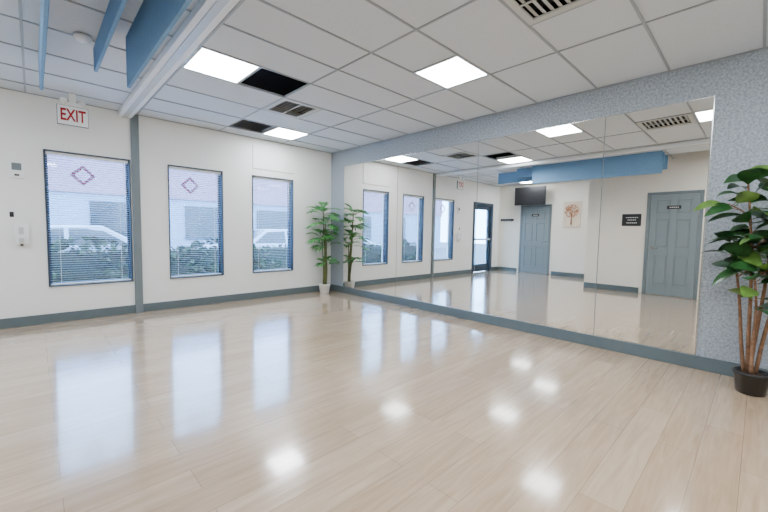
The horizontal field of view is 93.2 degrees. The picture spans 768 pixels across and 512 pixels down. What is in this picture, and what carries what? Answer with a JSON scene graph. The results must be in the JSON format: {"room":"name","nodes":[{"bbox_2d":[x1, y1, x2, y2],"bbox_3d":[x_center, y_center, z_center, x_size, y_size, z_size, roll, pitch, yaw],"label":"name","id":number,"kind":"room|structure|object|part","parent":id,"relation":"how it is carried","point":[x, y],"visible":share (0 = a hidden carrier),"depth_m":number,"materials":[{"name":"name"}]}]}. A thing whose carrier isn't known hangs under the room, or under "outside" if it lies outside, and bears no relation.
{"room":"exercise studio","nodes":[
{"label":"exercise studio","id":0,"kind":"room"},
{"bbox_2d":[38,0,49,89],"bbox_3d":[-1.962,-1.555,2.102,0.024,0.277,3.380,-3,5,-44],"label":"ceiling baffle","id":1,"kind":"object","parent":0,"point":[44,4],"depth_m":2.48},
{"bbox_2d":[93,0,126,71],"bbox_3d":[-1.498,-1.582,2.095,0.024,0.207,2.730,-3,5,-44],"label":"ceiling baffle","id":2,"kind":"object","parent":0,"point":[115,8],"depth_m":2.53,"materials":[{"name":"blue fabric"}]},
{"bbox_2d":[126,0,191,87],"bbox_3d":[-1.236,-1.474,2.058,0.024,0.407,2.300,-3,5,-44],"label":"ceiling baffle","id":3,"kind":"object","parent":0,"point":[154,20],"depth_m":2.34,"materials":[{"name":"blue paint"}]},
{"bbox_2d":[0,285,329,328],"bbox_3d":[-3.477,0.733,4.984,6.680,0.115,0.016,-3,5,-44],"label":"baseboard","id":4,"kind":"structure","parent":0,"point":[5,323],"depth_m":5.01,"materials":[{"name":"grey paint"}]},
{"bbox_2d":[0,88,330,318],"bbox_3d":[-3.524,-0.862,4.955,7.080,3.300,0.200,-3,5,-44],"label":"wall","id":5,"kind":"structure","parent":0,"point":[29,126],"depth_m":5.08,"materials":[{"name":"white paint"}]},
{"bbox_2d":[7,209,16,218],"bbox_3d":[-4.246,-0.475,4.141,0.075,0.110,0.013,-3,5,-44],"label":"wall light switch","id":6,"kind":"object","parent":5,"relation":"attached to","point":[11,214],"depth_m":4.14,"materials":[{"name":"white plastic"}]},
{"bbox_2d":[9,160,23,178],"bbox_3d":[-4.192,-0.985,4.143,0.120,0.190,0.024,-3,5,-44],"label":"wall thermostat","id":7,"kind":"object","parent":5,"relation":"attached to","point":[16,168],"depth_m":4.13,"materials":[{"name":"white plastic"}]},
{"bbox_2d":[13,224,28,245],"bbox_3d":[-4.168,-0.242,4.176,0.120,0.255,0.100,-3,5,-44],"label":"dispenser","id":8,"kind":"object","parent":5,"relation":"attached to","point":[21,231],"depth_m":4.15,"materials":[{"name":"white plastic"}]},
{"bbox_2d":[43,149,133,286],"bbox_3d":[-3.779,-0.463,4.683,0.855,1.645,0.155,-3,5,-44],"label":"window","id":9,"kind":"structure","parent":5,"relation":"in","point":[127,169],"depth_m":4.67,"materials":[{"name":"clear glass"}]},
{"bbox_2d":[45,151,130,284],"bbox_3d":[-3.772,-0.463,4.676,0.815,1.612,0.055,-3,5,-44],"label":"window blinds","id":10,"kind":"object","parent":9,"relation":"attached to","point":[49,153],"visible":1,"depth_m":4.63,"materials":[{"name":"white plastic"}]},
{"bbox_2d":[130,114,143,312],"bbox_3d":[-3.376,-0.557,4.960,0.090,2.697,0.035,-3,5,-44],"label":"trim","id":11,"kind":"structure","parent":5,"relation":"attached to","point":[134,123],"depth_m":4.95,"materials":[{"name":"grey paint"}]},
{"bbox_2d":[168,164,223,278],"bbox_3d":[-2.874,-0.505,5.554,0.765,1.645,0.155,-3,5,-44],"label":"window","id":12,"kind":"structure","parent":5,"relation":"in","point":[220,180],"depth_m":5.75,"materials":[{"name":"clear glass"}]},
{"bbox_2d":[169,166,221,276],"bbox_3d":[-2.867,-0.505,5.547,0.725,1.612,0.055,-3,5,-44],"label":"window blinds","id":13,"kind":"object","parent":12,"relation":"attached to","point":[170,167],"visible":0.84,"depth_m":5.51,"materials":[{"name":"white plastic"}]},
{"bbox_2d":[252,175,292,272],"bbox_3d":[-1.979,-0.546,6.415,0.765,1.645,0.155,-3,5,-44],"label":"window","id":14,"kind":"structure","parent":5,"relation":"in","point":[290,216],"depth_m":6.64,"materials":[{"name":"clear glass"}]},
{"bbox_2d":[253,176,290,271],"bbox_3d":[-1.972,-0.546,6.408,0.725,1.612,0.055,-3,5,-44],"label":"window blinds","id":15,"kind":"object","parent":14,"relation":"attached to","point":[254,177],"visible":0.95,"depth_m":6.37,"materials":[{"name":"white plastic"}]},
{"bbox_2d":[252,143,293,173],"bbox_3d":[-1.907,-1.685,6.302,0.770,0.420,0.012,-3,5,-44],"label":"access panel","id":16,"kind":"object","parent":5,"relation":"attached to","point":[265,157],"visible":1,"depth_m":6.28,"materials":[{"name":"white paint"}]},
{"bbox_2d":[319,283,329,293],"bbox_3d":[-1.133,0.615,6.915,0.224,0.177,0.224,-3,5,-44],"label":"pot","id":17,"kind":"object","parent":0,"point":[324,287],"depth_m":6.84,"materials":[{"name":"white ceramic"}]},
{"bbox_2d":[0,290,767,511],"bbox_3d":[-0.883,1.075,2.305,7.080,0.120,7.900,-3,5,-44],"label":"floor","id":18,"kind":"structure","parent":0,"point":[333,401],"depth_m":2.32,"materials":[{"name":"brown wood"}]},
{"bbox_2d":[305,201,343,293],"bbox_3d":[-1.108,-0.154,6.728,0.732,1.736,0.640,-3,5,-44],"label":"potted palm","id":19,"kind":"object","parent":18,"relation":"on","point":[324,287],"visible":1,"depth_m":6.82,"materials":[{"name":"green plant"}]},
{"bbox_2d":[693,165,767,397],"bbox_3d":[2.785,0.185,2.706,0.577,1.730,0.783,-3,5,-44],"label":"rubber plant","id":20,"kind":"object","parent":18,"relation":"on","point":[749,380],"visible":1,"depth_m":2.72,"materials":[{"name":"green plant"}]},
{"bbox_3d":[2.802,0.963,2.771,0.220,0.170,0.220,-3,5,-44],"label":"pot","id":21,"kind":"part","parent":20,"relation":"part of","materials":[{"name":"black plastic"}]},
{"bbox_2d":[0,0,767,153],"bbox_3d":[-0.838,-1.688,2.119,6.689,0.028,7.518,-3,5,-44],"label":"ceiling","id":22,"kind":"structure","parent":0,"point":[358,61],"depth_m":3.11,"materials":[{"name":"tile"}]},
{"bbox_2d":[56,93,88,128],"bbox_3d":[-3.568,-1.679,4.164,0.278,0.361,0.126,-3,5,-44],"label":"exit sign","id":23,"kind":"object","parent":22,"relation":"hanging from","point":[70,114],"visible":1,"depth_m":4.16,"materials":[{"name":"white plastic"}]},
{"bbox_2d":[73,32,91,43],"bbox_3d":[-2.405,-1.733,2.899,0.120,0.041,0.120,-3,5,-44],"label":"smoke detector","id":24,"kind":"object","parent":22,"relation":"attached to","point":[80,37],"visible":1,"depth_m":2.87,"materials":[{"name":"white plastic"}]},
{"bbox_2d":[117,0,238,117],"bbox_3d":[-0.839,-1.641,2.121,0.150,0.069,7.500,-3,5,-44],"label":"rail","id":25,"kind":"object","parent":22,"relation":"attached to","point":[204,17],"depth_m":2.95,"materials":[{"name":"white metal"}]},
{"bbox_2d":[182,47,259,83],"bbox_3d":[-1.533,-1.801,3.415,0.525,0.052,0.550,-3,5,-44],"label":"ceiling light panel","id":26,"kind":"object","parent":22,"relation":"in","point":[205,61],"depth_m":3.40,"materials":[{"name":"white plastic"}]},
{"bbox_2d":[262,126,308,139],"bbox_3d":[-1.558,-1.957,5.749,0.525,0.052,0.533,-3,5,-44],"label":"ceiling light panel","id":27,"kind":"object","parent":22,"relation":"in","point":[278,132],"depth_m":5.73,"materials":[{"name":"white plastic"}]},
{"bbox_2d":[263,94,320,118],"bbox_3d":[-1.158,-1.880,4.566,0.511,0.074,0.556,-3,5,-44],"label":"ceiling air vent","id":28,"kind":"object","parent":22,"relation":"in","point":[290,105],"depth_m":4.61,"materials":[{"name":"white metal"}]},
{"bbox_2d":[415,56,487,88],"bbox_3d":[0.646,-1.766,3.469,0.525,0.052,0.500,-3,5,-44],"label":"ceiling light panel","id":29,"kind":"object","parent":22,"relation":"in","point":[454,71],"depth_m":3.46,"materials":[{"name":"white plastic"}]},
{"bbox_2d":[502,0,591,24],"bbox_3d":[1.076,-1.687,2.254,0.511,0.074,0.576,-3,5,-44],"label":"ceiling air vent","id":30,"kind":"object","parent":22,"relation":"in","point":[532,5],"depth_m":2.46,"materials":[{"name":"white metal"}]},
{"bbox_2d":[241,0,575,113],"bbox_3d":[-0.828,-2.043,2.098,7.080,0.670,7.900,-3,5,-44],"label":"roof","id":31,"kind":"structure","parent":0,"point":[264,79],"depth_m":5.19,"materials":[{"name":"black"}]},
{"bbox_2d":[330,48,767,368],"bbox_3d":[1.619,-0.447,4.596,0.200,2.700,7.500,-3,5,-44],"label":"wall","id":32,"kind":"structure","parent":0,"point":[738,84],"depth_m":3.19,"materials":[{"name":"grey paint"}]},
{"bbox_2d":[343,96,714,354],"bbox_3d":[1.030,-0.396,5.058,0.010,2.279,5.186,-3,5,-44],"label":"mirror","id":33,"kind":"object","parent":32,"relation":"attached to","point":[591,227],"depth_m":4.10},
{"bbox_2d":[330,284,767,376],"bbox_3d":[1.522,0.844,4.599,0.022,0.120,7.484,-3,5,-44],"label":"baseboard","id":34,"kind":"structure","parent":32,"relation":"attached to","point":[721,367],"depth_m":4.00,"materials":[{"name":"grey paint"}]},
{"label":"outside","id":35,"kind":"structure","parent":0,"visible":0},
{"bbox_3d":[-15.026,-0.253,21.754,80.000,0.150,39.800,-3,5,-44],"label":"ground","id":36,"kind":"structure","parent":35,"visible":0},
{"bbox_2d":[50,225,171,250],"bbox_3d":[-7.338,-0.018,8.445,4.393,1.419,1.820,-3,5,-44],"label":"parked car","id":37,"kind":"object","parent":36,"relation":"on","point":[98,230],"visible":0.06,"depth_m":7.98,"materials":[{"name":"silver paint"}]},
{"bbox_2d":[47,155,286,248],"bbox_3d":[-11.379,-2.806,19.284,46.000,5.400,4.100,-3,5,-44],"label":"building","id":38,"kind":"structure","parent":36,"relation":"on","point":[184,232],"depth_m":16.36,"materials":[{"name":"concrete"}]},
{"bbox_2d":[51,237,286,281],"bbox_3d":[-3.831,0.280,7.208,5.808,1.384,1.077,-3,5,-44],"label":"hedge","id":39,"kind":"object","parent":36,"relation":"on","point":[121,265],"visible":0.27,"depth_m":6.09,"materials":[{"name":"green plant"}]},
{"bbox_2d":[203,229,286,247],"bbox_3d":[-3.660,-0.207,12.262,4.393,1.419,1.820,-3,5,-44],"label":"parked car","id":40,"kind":"object","parent":36,"relation":"on","point":[262,234],"visible":0.03,"depth_m":11.26,"materials":[{"name":"silver paint"}]}
]}

